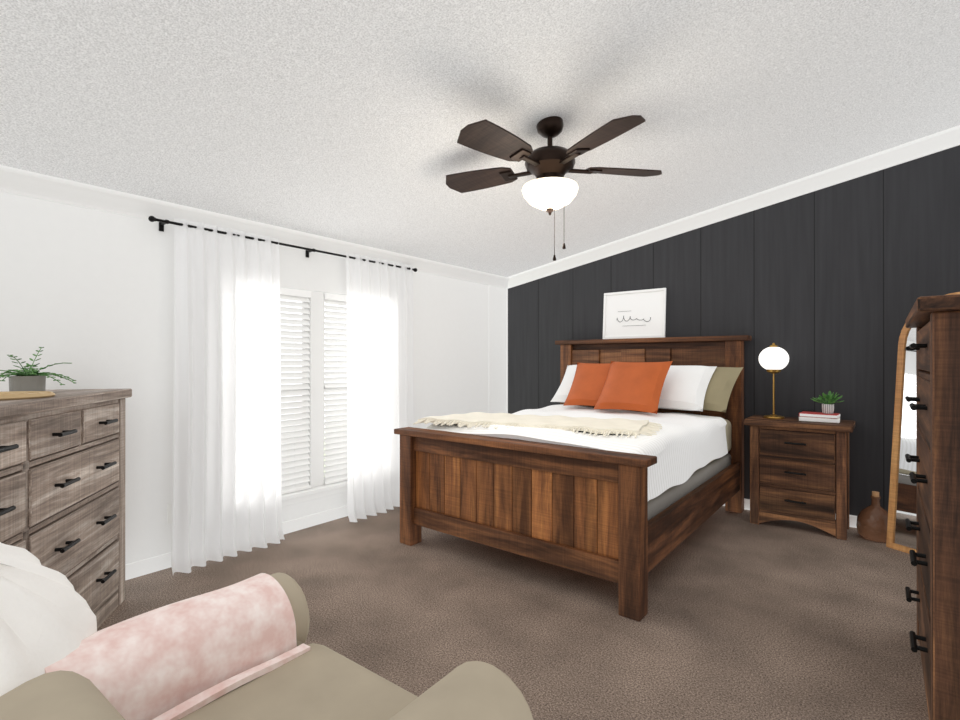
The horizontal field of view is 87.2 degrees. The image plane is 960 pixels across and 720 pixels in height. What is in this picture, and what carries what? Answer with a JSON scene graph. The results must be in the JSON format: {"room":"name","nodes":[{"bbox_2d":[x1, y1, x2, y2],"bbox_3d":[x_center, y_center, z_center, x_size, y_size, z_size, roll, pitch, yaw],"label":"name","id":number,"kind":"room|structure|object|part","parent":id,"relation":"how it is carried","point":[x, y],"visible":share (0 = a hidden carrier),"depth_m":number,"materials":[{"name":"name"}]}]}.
{"room":"bedroom","nodes":[
{"label":"bedroom","id":0,"kind":"room"},
{"bbox_2d":[0,192,505,563],"bbox_3d":[-1.320,0.181,3.620,0.100,2.250,5.250,0,0,39],"label":"wall","id":1,"kind":"structure","parent":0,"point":[94,289],"depth_m":2.81,"materials":[{"name":"white paint"}]},
{"bbox_2d":[167,504,171,523],"bbox_3d":[-1.787,0.895,2.949,0.008,0.115,0.075,0,0,39],"label":"outlet plate","id":2,"kind":"object","parent":1,"relation":"attached to","point":[169,506],"visible":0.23,"depth_m":2.93,"materials":[{"name":"white plastic"}]},
{"bbox_2d":[148,216,416,573],"bbox_3d":[-1.168,0.192,3.556,0.218,2.003,2.044,0,0,39],"label":"curtains","id":3,"kind":"object","parent":1,"relation":"attached to","point":[227,497],"visible":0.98,"depth_m":3.22,"materials":[{"name":"white fabric"}]},
{"bbox_3d":[-1.513,0.191,3.081,0.151,2.003,0.693,0,0,39],"label":"panel","id":4,"kind":"part","parent":3,"relation":"part of","materials":[{"name":"white fabric"}]},
{"bbox_3d":[-0.756,0.193,4.022,0.158,2.003,0.727,0,0,39],"label":"panel","id":5,"kind":"part","parent":3,"relation":"part of","materials":[{"name":"white fabric"}]},
{"bbox_2d":[281,291,346,506],"bbox_3d":[-1.208,0.253,3.728,0.130,1.515,1.560,0,0,39],"label":"window","id":6,"kind":"structure","parent":1,"relation":"in","point":[316,303],"depth_m":3.71,"materials":[{"name":"white wood"}]},
{"bbox_2d":[280,287,347,494],"bbox_3d":[-1.207,0.215,3.728,0.046,1.435,1.480,0,0,39],"label":"window blinds","id":7,"kind":"object","parent":6,"relation":"attached to","point":[294,450],"depth_m":3.65,"materials":[{"name":"white plastic"}]},
{"bbox_2d":[489,285,507,412],"bbox_3d":[-1.064,0.151,3.851,0.012,1.940,4.370,0,0,39],"label":"trim","id":8,"kind":"structure","parent":1,"relation":"attached to","point":[489,285],"depth_m":5.32,"materials":[{"name":"white wood"}]},
{"bbox_2d":[0,0,959,276],"bbox_3d":[0.260,-1.282,2.356,4.150,0.806,5.250,0,0,39],"label":"ceiling","id":9,"kind":"structure","parent":0,"point":[343,120],"depth_m":2.32,"materials":[{"name":"white paint"}]},
{"bbox_2d":[446,115,661,260],"bbox_3d":[0.326,-0.868,2.585,1.168,0.738,1.148,0,0,39],"label":"ceiling fan","id":10,"kind":"object","parent":9,"relation":"hanging from","point":[550,191],"depth_m":2.50,"materials":[{"name":"brown wood"}]},
{"bbox_2d":[97,506,928,719],"bbox_3d":[0.260,1.254,2.352,4.150,0.100,5.250,0,0,39],"label":"floor","id":11,"kind":"structure","parent":0,"point":[777,619],"depth_m":2.38,"materials":[{"name":"brown carpet"}]},
{"bbox_2d":[0,389,131,628],"bbox_3d":[-1.737,0.673,1.707,0.428,1.060,1.650,0,0,-15],"label":"dresser","id":12,"kind":"object","parent":11,"relation":"on","point":[62,455],"visible":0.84,"depth_m":2.03,"materials":[{"name":"brown wood"}]},
{"bbox_2d":[0,391,55,399],"bbox_3d":[-1.814,0.134,1.884,0.350,0.016,0.350,0,0,39],"label":"woven tray","id":13,"kind":"object","parent":12,"relation":"on","point":[7,395],"visible":1,"depth_m":1.88,"materials":[{"name":"wicker"}]},
{"bbox_2d":[0,347,75,390],"bbox_3d":[-1.911,0.042,2.129,0.319,0.200,0.304,0,0,6],"label":"potted fern","id":14,"kind":"object","parent":12,"relation":"on","point":[32,379],"visible":0.98,"depth_m":2.12,"materials":[{"name":"green plant"}]},
{"bbox_2d":[0,542,532,719],"bbox_3d":[-0.759,0.792,0.842,1.241,0.819,1.326,0,0,37],"label":"recliner armchair","id":15,"kind":"object","parent":11,"relation":"on","point":[237,651],"visible":1,"depth_m":1.12,"materials":[{"name":"beige fabric"}]},
{"bbox_2d":[45,573,309,719],"bbox_3d":[-0.740,0.878,1.242,0.331,0.537,0.533,0,0,37],"label":"blanket","id":16,"kind":"object","parent":15,"relation":"on","point":[179,660],"depth_m":1.18,"materials":[{"name":"pink fabric"}]},
{"bbox_2d":[394,335,750,621],"bbox_3d":[0.795,0.506,3.685,1.720,1.400,2.252,0,0,39],"label":"bed","id":17,"kind":"object","parent":11,"relation":"on","point":[643,443],"visible":1,"depth_m":3.00,"materials":[{"name":"brown wood"}]},
{"bbox_2d":[413,412,661,437],"bbox_3d":[0.368,0.455,3.235,1.517,0.155,0.929,0,0,39],"label":"throw blanket","id":18,"kind":"object","parent":17,"relation":"on","point":[474,424],"depth_m":3.08,"materials":[{"name":"beige fabric"}]},
{"bbox_2d":[425,404,727,500],"bbox_3d":[0.701,0.553,3.567,1.585,0.323,1.699,0,0,39],"label":"duvet","id":19,"kind":"object","parent":17,"relation":"on","point":[683,444],"depth_m":3.06,"materials":[{"name":"white fabric"}]},
{"bbox_3d":[0.794,0.701,3.684,1.500,0.470,1.995,0,0,39],"label":"mattress","id":20,"kind":"part","parent":17,"relation":"part of","materials":[{"name":"white fabric"}]},
{"bbox_2d":[603,288,665,338],"bbox_3d":[1.400,-0.414,4.601,0.580,0.440,0.052,0,0,39],"label":"picture frame","id":21,"kind":"object","parent":17,"relation":"on","point":[637,313],"visible":0.94,"depth_m":4.59,"materials":[{"name":"white paper"}]},
{"bbox_2d":[744,415,854,539],"bbox_3d":[2.319,0.821,3.667,0.650,0.770,0.385,0,0,39],"label":"nightstand","id":22,"kind":"object","parent":11,"relation":"on","point":[799,470],"visible":1,"depth_m":3.53,"materials":[{"name":"brown wood"}]},
{"bbox_2d":[759,343,788,418],"bbox_3d":[2.202,0.152,3.778,0.200,0.565,0.200,0,0,39],"label":"table lamp","id":23,"kind":"object","parent":22,"relation":"on","point":[773,358],"visible":1,"depth_m":3.73,"materials":[{"name":"white glass"}]},
{"bbox_2d":[799,411,839,422],"bbox_3d":[2.415,0.406,3.586,0.243,0.056,0.176,0,0,39],"label":"books","id":24,"kind":"object","parent":22,"relation":"on","point":[803,416],"visible":1,"depth_m":3.53,"materials":[{"name":"white paper"}]},
{"bbox_2d":[812,391,842,413],"bbox_3d":[2.468,0.297,3.584,0.199,0.158,0.161,0,0,39],"label":"potted plant","id":25,"kind":"object","parent":24,"relation":"on","point":[828,408],"visible":1,"depth_m":3.55,"materials":[{"name":"green plant"}]},
{"bbox_2d":[856,491,887,541],"bbox_3d":[2.670,1.047,3.401,0.210,0.314,0.210,0,0,39],"label":"glass jug","id":26,"kind":"object","parent":11,"relation":"on","point":[871,524],"visible":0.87,"depth_m":3.35,"materials":[{"name":"brown"}]},
{"bbox_2d":[886,292,959,552],"bbox_3d":[2.819,0.398,2.998,0.185,1.615,0.620,0,0,-21],"label":"arched floor mirror","id":27,"kind":"object","parent":11,"relation":"on","point":[902,493],"visible":0.35,"depth_m":3.23,"materials":[{"name":"brown wood"}]},
{"bbox_2d":[905,294,959,719],"bbox_3d":[1.826,0.508,1.695,0.592,1.390,0.990,0,0,39],"label":"dresser","id":28,"kind":"object","parent":11,"relation":"on","point":[936,319],"visible":1,"depth_m":1.49,"materials":[{"name":"brown wood"}]},
{"bbox_2d":[508,145,959,515],"bbox_3d":[1.870,-0.162,4.364,4.150,2.938,0.100,0,0,39],"label":"wall","id":29,"kind":"structure","parent":0,"point":[832,277],"depth_m":3.81,"materials":[{"name":"black wood"}]},
{"bbox_2d":[0,125,959,288],"bbox_3d":[0.260,-1.176,2.356,3.950,0.776,5.050,0,0,39],"label":"crown molding","id":30,"kind":"structure","parent":29,"relation":"attached to","point":[15,181],"depth_m":3.57,"materials":[{"name":"white wood"}]},
{"bbox_2d":[125,499,856,579],"bbox_3d":[0.260,1.161,2.353,3.950,0.085,5.050,0,0,39],"label":"baseboard","id":31,"kind":"structure","parent":29,"relation":"attached to","point":[157,563],"depth_m":3.52,"materials":[{"name":"white wood"}]},
{"label":"outside","id":32,"kind":"structure","parent":0,"visible":0},
{"bbox_2d":[280,299,347,476],"bbox_3d":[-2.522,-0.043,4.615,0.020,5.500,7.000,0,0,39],"label":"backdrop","id":33,"kind":"structure","parent":32,"point":[280,299],"depth_m":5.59,"materials":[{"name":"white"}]}
]}

